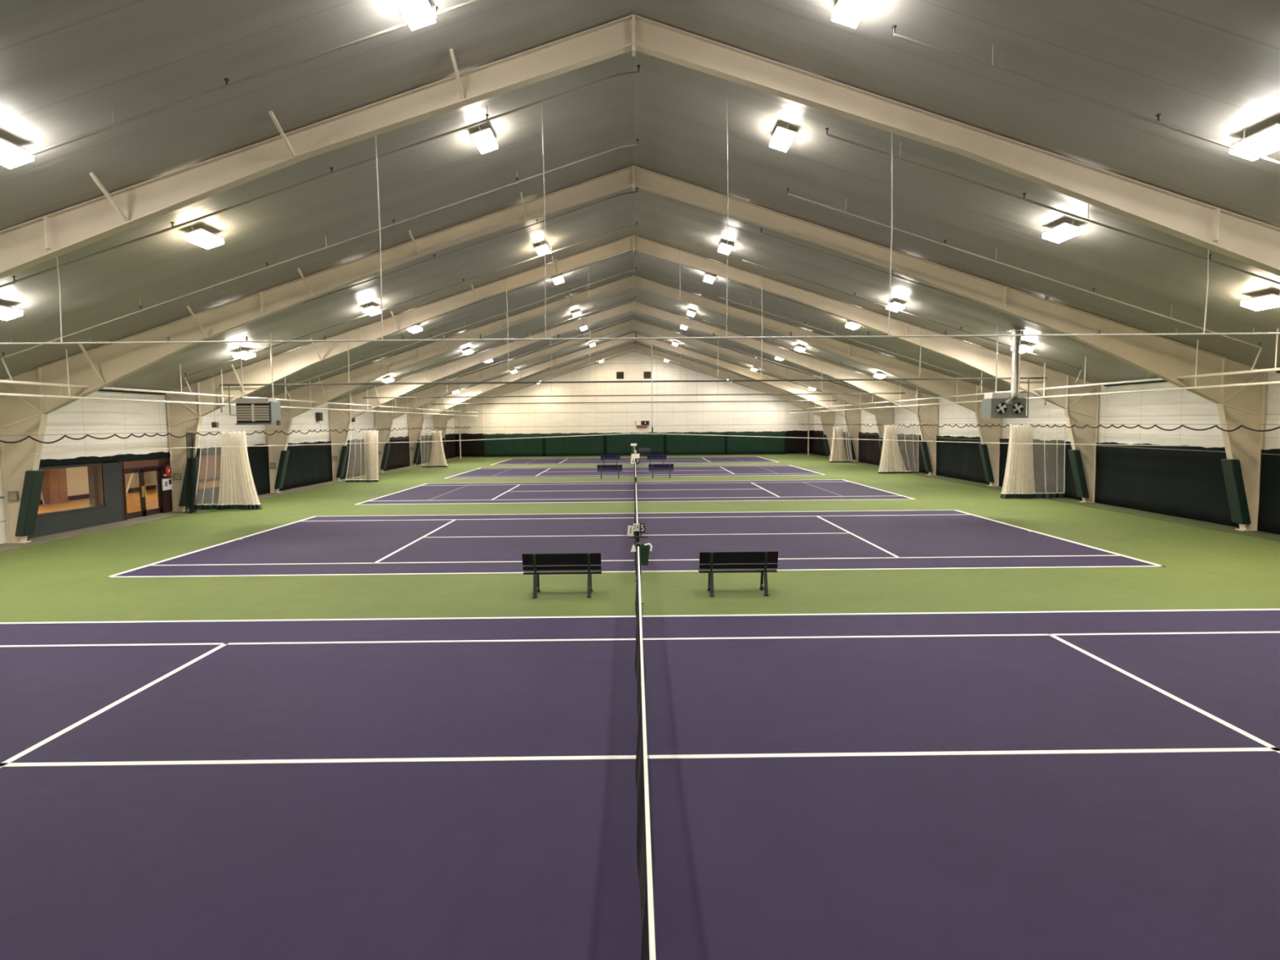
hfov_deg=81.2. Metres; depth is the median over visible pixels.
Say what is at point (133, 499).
floor
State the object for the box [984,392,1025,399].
hood
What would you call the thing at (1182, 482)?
curtain
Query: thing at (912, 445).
curtain
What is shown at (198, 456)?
window
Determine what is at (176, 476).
junction box
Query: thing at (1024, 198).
pipe
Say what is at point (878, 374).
ceiling light
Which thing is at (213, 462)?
wall
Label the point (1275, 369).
pipe
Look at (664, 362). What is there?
trim
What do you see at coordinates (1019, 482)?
net
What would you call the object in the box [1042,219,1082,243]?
ceiling light
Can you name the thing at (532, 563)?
bench
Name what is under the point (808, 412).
post
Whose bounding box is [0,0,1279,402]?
ceiling
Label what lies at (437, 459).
net
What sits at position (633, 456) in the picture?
score keeper
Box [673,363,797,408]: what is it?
pipe
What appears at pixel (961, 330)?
pipe
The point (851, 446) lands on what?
pad
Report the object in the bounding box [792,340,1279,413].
pipe
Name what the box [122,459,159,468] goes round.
trim
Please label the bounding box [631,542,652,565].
waste bin
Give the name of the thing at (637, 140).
pipe
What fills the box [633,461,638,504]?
net
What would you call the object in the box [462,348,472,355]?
ceiling light
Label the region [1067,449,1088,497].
pad
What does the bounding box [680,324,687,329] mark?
ceiling light
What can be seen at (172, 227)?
pipe
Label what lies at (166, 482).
holder
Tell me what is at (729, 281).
pipe
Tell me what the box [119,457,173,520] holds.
trim
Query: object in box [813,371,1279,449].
wall
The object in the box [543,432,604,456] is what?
curtain
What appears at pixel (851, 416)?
frame
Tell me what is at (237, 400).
hood
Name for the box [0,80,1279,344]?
rail
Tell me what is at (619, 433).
cable
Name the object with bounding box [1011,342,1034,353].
ceiling light
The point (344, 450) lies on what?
pad
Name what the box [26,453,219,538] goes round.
trim
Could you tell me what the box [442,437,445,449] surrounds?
pad
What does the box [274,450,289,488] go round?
pad
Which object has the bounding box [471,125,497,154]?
ceiling light
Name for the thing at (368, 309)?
ceiling light
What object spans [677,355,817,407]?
pipe
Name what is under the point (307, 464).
curtain
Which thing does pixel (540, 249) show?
ceiling light
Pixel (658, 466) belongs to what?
bench
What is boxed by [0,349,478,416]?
pipe
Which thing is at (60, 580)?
floor
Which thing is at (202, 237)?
ceiling light
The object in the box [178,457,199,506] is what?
pad
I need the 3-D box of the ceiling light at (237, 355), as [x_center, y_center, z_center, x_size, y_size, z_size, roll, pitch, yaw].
[-14.133,-4.491,26.670,0.421,0.309,0.840,-1,4,0]
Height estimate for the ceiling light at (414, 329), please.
0.309 m
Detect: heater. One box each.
[228,331,281,425]
[981,326,1029,417]
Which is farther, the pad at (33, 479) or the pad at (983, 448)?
the pad at (983, 448)
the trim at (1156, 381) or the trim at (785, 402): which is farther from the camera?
the trim at (785, 402)
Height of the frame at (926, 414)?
10.532 m
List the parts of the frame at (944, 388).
knee plate, knee plate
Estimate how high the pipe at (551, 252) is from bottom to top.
5.853 m
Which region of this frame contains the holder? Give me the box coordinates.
[161,478,172,490]
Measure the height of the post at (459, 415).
5.045 m
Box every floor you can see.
[0,453,1279,622]
[37,480,219,514]
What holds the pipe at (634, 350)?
hanging from the ceiling
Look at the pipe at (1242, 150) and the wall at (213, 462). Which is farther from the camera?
the wall at (213, 462)
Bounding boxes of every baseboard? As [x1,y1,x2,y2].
[0,457,463,551]
[39,476,220,504]
[803,453,1279,542]
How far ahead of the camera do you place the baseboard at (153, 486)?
38.63 m
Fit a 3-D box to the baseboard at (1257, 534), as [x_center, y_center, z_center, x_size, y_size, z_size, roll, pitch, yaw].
[17.535,0.341,37.105,1.100,0.020,78.850,-1,4,0]
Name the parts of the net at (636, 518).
net post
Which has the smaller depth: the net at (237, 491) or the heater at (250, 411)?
the heater at (250, 411)
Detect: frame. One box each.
[0,165,1266,543]
[166,235,1099,511]
[266,275,1001,493]
[328,301,937,480]
[373,319,893,472]
[408,332,860,466]
[433,342,834,457]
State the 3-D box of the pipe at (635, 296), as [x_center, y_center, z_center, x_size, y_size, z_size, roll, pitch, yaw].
[-8.240,-7.204,41.596,16.106,5.853,0.067,-1,4,0]
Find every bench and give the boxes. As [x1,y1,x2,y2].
[522,552,602,598]
[596,464,622,479]
[600,454,620,464]
[638,448,650,456]
[647,454,666,464]
[648,463,673,478]
[697,551,777,596]
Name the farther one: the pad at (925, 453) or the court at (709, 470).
the court at (709, 470)
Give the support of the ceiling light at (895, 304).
hanging from the ceiling
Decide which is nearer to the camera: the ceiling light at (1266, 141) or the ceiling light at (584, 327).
the ceiling light at (1266, 141)
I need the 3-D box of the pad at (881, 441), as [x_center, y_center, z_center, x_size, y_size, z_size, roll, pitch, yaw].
[17.242,-2.033,52.993,0.702,1.900,0.400,-1,4,0]
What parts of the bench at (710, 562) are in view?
leg frame, leg frame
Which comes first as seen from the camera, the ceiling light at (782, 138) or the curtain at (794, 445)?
the ceiling light at (782, 138)
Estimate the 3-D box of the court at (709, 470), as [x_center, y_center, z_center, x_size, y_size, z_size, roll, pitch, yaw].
[-0.338,-0.625,51.917,23.770,0.006,10.970,-1,4,0]
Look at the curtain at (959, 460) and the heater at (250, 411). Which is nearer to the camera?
the heater at (250, 411)
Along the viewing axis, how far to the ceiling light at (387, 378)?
41.94 m
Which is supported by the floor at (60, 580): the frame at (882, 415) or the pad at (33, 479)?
the frame at (882, 415)
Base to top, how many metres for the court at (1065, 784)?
0.006 m
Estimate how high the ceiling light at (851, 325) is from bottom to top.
0.309 m
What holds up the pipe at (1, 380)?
hanging from the ceiling
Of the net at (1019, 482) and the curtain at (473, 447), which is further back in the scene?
the curtain at (473, 447)
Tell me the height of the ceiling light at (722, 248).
0.309 m
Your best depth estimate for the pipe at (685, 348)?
56.99 m
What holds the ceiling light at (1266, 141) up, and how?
hanging from the ceiling
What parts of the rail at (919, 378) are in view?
rail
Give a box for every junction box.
[8,491,19,500]
[173,473,181,479]
[270,462,275,468]
[333,455,337,460]
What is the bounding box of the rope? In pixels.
[651,338,653,433]
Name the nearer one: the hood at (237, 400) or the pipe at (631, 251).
the hood at (237, 400)
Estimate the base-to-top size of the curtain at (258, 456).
2.445 m
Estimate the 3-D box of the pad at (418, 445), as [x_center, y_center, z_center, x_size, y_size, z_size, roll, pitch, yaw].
[-18.020,-2.293,60.490,0.702,1.900,0.400,-1,4,0]
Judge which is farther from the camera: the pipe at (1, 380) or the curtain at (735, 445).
the curtain at (735, 445)
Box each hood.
[235,398,275,403]
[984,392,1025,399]
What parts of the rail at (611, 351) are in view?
rail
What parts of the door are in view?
handle, handle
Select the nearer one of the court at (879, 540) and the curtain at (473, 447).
the court at (879, 540)
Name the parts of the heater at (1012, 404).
panel, hanger rod, casing, hanger rod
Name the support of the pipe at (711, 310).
hanging from the ceiling
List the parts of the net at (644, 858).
net post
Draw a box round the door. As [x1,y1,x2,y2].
[122,466,164,519]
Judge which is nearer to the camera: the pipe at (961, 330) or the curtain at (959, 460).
the pipe at (961, 330)
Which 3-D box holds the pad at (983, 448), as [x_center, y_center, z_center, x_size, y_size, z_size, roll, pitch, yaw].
[17.371,-0.849,37.467,0.702,1.900,0.400,-1,4,0]
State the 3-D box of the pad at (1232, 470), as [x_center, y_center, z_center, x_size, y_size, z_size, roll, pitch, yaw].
[17.500,0.336,21.941,0.702,1.900,0.400,-1,4,0]
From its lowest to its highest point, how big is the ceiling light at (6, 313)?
0.309 m
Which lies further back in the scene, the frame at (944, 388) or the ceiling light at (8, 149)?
the frame at (944, 388)
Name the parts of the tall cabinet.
door, door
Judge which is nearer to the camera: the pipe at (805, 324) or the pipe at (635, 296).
the pipe at (805, 324)
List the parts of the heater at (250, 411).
hanger rod, casing, hanger rod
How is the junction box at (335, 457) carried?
attached to the frame at (926, 414)
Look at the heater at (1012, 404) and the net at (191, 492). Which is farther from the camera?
the net at (191, 492)
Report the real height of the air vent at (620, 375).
0.720 m
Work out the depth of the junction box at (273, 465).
37.09 m
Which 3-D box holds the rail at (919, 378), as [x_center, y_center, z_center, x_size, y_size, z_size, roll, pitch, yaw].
[-0.212,-5.820,28.790,32.060,6.126,0.068,-1,4,0]
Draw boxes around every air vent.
[616,371,623,378]
[643,371,651,378]
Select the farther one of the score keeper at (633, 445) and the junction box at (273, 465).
the score keeper at (633, 445)
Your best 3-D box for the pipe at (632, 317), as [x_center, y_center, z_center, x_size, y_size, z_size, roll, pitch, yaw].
[-8.303,-7.787,49.233,16.106,5.853,0.067,-1,4,0]
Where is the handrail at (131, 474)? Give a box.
[125,473,133,495]
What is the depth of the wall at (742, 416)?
75.89 m
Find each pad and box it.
[14,470,44,536]
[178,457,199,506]
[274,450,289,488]
[336,445,349,477]
[380,443,391,469]
[413,440,422,463]
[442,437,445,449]
[822,434,830,455]
[846,435,856,459]
[877,437,883,454]
[919,441,932,471]
[977,444,994,482]
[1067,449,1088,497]
[1220,458,1251,524]
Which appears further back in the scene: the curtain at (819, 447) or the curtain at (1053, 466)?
the curtain at (819, 447)
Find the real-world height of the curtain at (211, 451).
0.338 m
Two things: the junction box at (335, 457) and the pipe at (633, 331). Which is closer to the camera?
the junction box at (335, 457)
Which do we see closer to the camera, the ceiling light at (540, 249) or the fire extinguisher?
the ceiling light at (540, 249)
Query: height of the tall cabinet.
2.700 m
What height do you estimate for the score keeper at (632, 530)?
0.331 m
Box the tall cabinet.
[41,467,68,504]
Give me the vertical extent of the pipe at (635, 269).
5.853 m
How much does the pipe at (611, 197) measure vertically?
5.853 m
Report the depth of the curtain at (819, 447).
73.50 m
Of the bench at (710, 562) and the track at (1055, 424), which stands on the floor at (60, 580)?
the bench at (710, 562)
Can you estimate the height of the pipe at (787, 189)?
4.638 m
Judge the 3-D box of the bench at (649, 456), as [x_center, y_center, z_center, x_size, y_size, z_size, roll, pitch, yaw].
[1.323,-1.568,58.513,1.510,0.853,0.620,-1,4,0]
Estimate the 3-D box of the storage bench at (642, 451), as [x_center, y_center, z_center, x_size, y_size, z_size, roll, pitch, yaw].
[0.445,-2.808,75.210,1.200,0.800,0.700,-1,4,0]
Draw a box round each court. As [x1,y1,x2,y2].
[0,608,1279,959]
[104,510,1164,577]
[355,479,915,504]
[445,465,825,478]
[489,456,777,465]
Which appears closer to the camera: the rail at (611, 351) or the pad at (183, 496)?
the pad at (183, 496)
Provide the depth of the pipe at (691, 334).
49.37 m
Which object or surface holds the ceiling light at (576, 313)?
hanging from the ceiling
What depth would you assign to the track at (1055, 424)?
26.91 m
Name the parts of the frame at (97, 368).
knee plate, splice plate, ridge plate, splice plate, knee plate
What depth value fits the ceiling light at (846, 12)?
10.91 m
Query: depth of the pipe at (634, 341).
64.46 m
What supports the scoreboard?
attached to the wall at (742, 416)
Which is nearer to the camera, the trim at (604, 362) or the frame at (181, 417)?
the frame at (181, 417)
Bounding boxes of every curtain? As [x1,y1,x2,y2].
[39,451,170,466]
[195,444,266,455]
[247,444,270,495]
[279,440,333,490]
[340,439,364,479]
[382,435,409,471]
[415,435,431,464]
[444,433,455,458]
[455,433,483,457]
[482,433,544,457]
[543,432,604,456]
[604,431,665,455]
[665,431,725,455]
[725,431,786,454]
[786,430,813,453]
[812,430,828,456]
[843,431,853,461]
[857,431,880,465]
[897,433,928,473]
[935,435,989,484]
[999,438,1082,500]
[1094,442,1239,527]
[1257,448,1279,534]
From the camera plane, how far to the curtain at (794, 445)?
76.15 m
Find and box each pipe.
[0,0,481,166]
[0,65,639,288]
[0,138,639,380]
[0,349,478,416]
[0,364,478,413]
[113,187,638,387]
[183,222,637,392]
[246,250,635,396]
[285,269,635,399]
[348,296,635,404]
[393,317,635,406]
[426,331,635,407]
[451,341,635,410]
[471,350,635,411]
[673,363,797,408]
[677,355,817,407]
[684,347,841,405]
[691,333,874,402]
[702,317,919,399]
[711,310,763,327]
[717,293,981,393]
[728,280,1020,390]
[742,256,1082,385]
[760,228,1151,378]
[786,188,1262,369]
[790,328,1279,410]
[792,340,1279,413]
[825,127,1279,284]
[891,25,1279,165]
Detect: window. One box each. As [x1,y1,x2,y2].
[36,462,106,517]
[195,453,221,492]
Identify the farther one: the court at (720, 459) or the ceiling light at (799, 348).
the court at (720, 459)
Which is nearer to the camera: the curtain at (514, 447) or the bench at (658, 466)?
the bench at (658, 466)
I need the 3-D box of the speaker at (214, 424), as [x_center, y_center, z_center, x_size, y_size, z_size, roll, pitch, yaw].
[-15.474,-3.049,27.120,0.180,2.284,0.160,-1,4,0]
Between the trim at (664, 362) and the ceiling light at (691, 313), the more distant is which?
the trim at (664, 362)
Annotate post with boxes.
[458,415,461,458]
[807,412,808,455]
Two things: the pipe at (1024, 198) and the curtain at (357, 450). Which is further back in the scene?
the curtain at (357, 450)
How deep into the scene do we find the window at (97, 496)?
25.56 m
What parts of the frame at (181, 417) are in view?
knee plate, splice plate, ridge plate, splice plate, knee plate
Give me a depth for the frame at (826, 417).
67.96 m
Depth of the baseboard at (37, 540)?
26.20 m
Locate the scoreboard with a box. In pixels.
[634,420,649,427]
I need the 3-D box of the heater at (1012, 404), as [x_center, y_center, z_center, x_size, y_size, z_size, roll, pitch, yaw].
[12.733,-3.708,25.674,1.440,3.159,1.050,-1,4,0]
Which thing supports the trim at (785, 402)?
attached to the wall at (742, 416)
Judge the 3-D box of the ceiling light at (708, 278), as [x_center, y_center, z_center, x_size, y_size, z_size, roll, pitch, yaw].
[2.922,-8.489,31.421,0.421,0.309,0.840,-1,4,0]
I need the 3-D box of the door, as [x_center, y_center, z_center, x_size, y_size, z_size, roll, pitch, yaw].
[-18.501,0.450,27.783,0.190,1.820,2.200,-1,4,0]
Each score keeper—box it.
[626,523,647,537]
[631,443,636,453]
[631,453,639,464]
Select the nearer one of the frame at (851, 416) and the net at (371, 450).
the net at (371, 450)
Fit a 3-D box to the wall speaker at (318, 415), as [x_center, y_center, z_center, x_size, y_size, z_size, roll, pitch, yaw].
[-18.458,-3.360,43.021,0.240,1.043,0.407,-1,4,0]
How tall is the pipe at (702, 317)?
4.638 m
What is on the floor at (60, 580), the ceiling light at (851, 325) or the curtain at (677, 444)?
the curtain at (677, 444)
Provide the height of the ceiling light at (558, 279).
0.309 m
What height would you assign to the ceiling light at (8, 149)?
0.309 m
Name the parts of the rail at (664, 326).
rail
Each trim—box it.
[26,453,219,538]
[97,389,164,394]
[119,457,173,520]
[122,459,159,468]
[480,404,484,457]
[542,382,545,433]
[602,360,606,433]
[662,360,666,432]
[724,382,727,431]
[784,401,786,454]
[1103,380,1168,386]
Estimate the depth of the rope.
14.52 m
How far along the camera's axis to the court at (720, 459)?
65.71 m
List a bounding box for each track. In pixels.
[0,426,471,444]
[797,423,1279,431]
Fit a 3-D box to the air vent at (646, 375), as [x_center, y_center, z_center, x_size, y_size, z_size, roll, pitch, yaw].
[0.748,-10.616,75.630,0.760,0.720,0.080,-1,4,0]
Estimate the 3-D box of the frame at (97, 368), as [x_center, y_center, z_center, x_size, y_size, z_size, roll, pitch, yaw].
[-0.136,-3.600,21.494,36.505,10.532,1.637,-1,4,-3]
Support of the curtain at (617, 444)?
on the floor at (60, 580)
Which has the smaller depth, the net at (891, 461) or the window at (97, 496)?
the window at (97, 496)
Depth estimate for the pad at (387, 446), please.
52.56 m
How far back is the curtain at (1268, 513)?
21.42 m
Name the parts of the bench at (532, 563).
leg frame, leg frame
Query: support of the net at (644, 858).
on the court at (1065, 784)
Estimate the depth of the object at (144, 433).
26.77 m
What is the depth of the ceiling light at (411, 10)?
10.79 m
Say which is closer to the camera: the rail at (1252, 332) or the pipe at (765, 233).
the rail at (1252, 332)
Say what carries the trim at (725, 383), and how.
attached to the wall at (742, 416)
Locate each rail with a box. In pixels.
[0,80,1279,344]
[219,247,1047,412]
[362,325,905,398]
[431,351,836,404]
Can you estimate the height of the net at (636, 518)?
1.130 m
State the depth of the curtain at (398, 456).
57.57 m
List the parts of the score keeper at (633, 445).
backing plate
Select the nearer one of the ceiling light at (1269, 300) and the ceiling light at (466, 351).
the ceiling light at (1269, 300)
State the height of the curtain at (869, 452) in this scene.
2.415 m
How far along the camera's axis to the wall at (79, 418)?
27.33 m
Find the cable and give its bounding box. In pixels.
[30,433,1234,453]
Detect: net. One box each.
[185,432,196,513]
[195,431,262,510]
[345,430,378,482]
[419,430,448,466]
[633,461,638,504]
[634,480,642,581]
[634,542,656,959]
[829,426,852,462]
[877,424,918,473]
[1000,424,1066,498]
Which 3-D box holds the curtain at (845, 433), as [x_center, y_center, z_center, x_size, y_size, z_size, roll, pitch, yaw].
[17.719,-2.994,64.637,0.092,2.415,7.507,-1,4,0]
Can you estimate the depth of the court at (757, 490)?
35.83 m
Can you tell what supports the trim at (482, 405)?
attached to the wall at (742, 416)
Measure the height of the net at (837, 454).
2.865 m
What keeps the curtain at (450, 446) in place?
attached to the frame at (826, 417)
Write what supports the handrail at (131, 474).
on the floor at (133, 499)
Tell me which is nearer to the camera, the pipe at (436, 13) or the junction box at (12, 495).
the pipe at (436, 13)
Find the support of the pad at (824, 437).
attached to the frame at (826, 417)
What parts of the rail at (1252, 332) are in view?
rail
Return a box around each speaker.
[211,372,218,427]
[315,412,322,427]
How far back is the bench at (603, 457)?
58.67 m
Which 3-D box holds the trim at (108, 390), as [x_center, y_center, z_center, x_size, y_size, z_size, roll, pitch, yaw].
[-18.404,-3.206,26.933,0.140,0.110,3.900,-1,4,0]
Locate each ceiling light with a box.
[0,137,33,168]
[0,305,22,320]
[182,226,223,248]
[232,348,255,359]
[361,303,381,315]
[382,376,393,382]
[395,0,435,30]
[407,324,422,333]
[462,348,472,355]
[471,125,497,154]
[534,242,549,255]
[552,275,564,284]
[572,310,580,317]
[579,325,586,330]
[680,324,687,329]
[687,309,695,316]
[703,274,715,283]
[718,242,733,254]
[769,124,796,151]
[795,345,805,351]
[831,0,871,28]
[845,321,860,329]
[874,373,885,378]
[886,299,905,311]
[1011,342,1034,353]
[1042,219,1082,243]
[1229,123,1279,160]
[1240,293,1279,311]
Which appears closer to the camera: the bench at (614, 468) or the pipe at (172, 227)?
the pipe at (172, 227)
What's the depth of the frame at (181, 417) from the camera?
29.14 m
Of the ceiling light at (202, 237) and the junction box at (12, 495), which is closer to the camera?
the ceiling light at (202, 237)
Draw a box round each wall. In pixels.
[0,391,454,544]
[40,455,221,499]
[453,351,813,457]
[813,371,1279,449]
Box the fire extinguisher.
[164,464,171,476]
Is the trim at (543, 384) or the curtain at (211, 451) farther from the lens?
the trim at (543, 384)
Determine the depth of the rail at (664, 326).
44.05 m

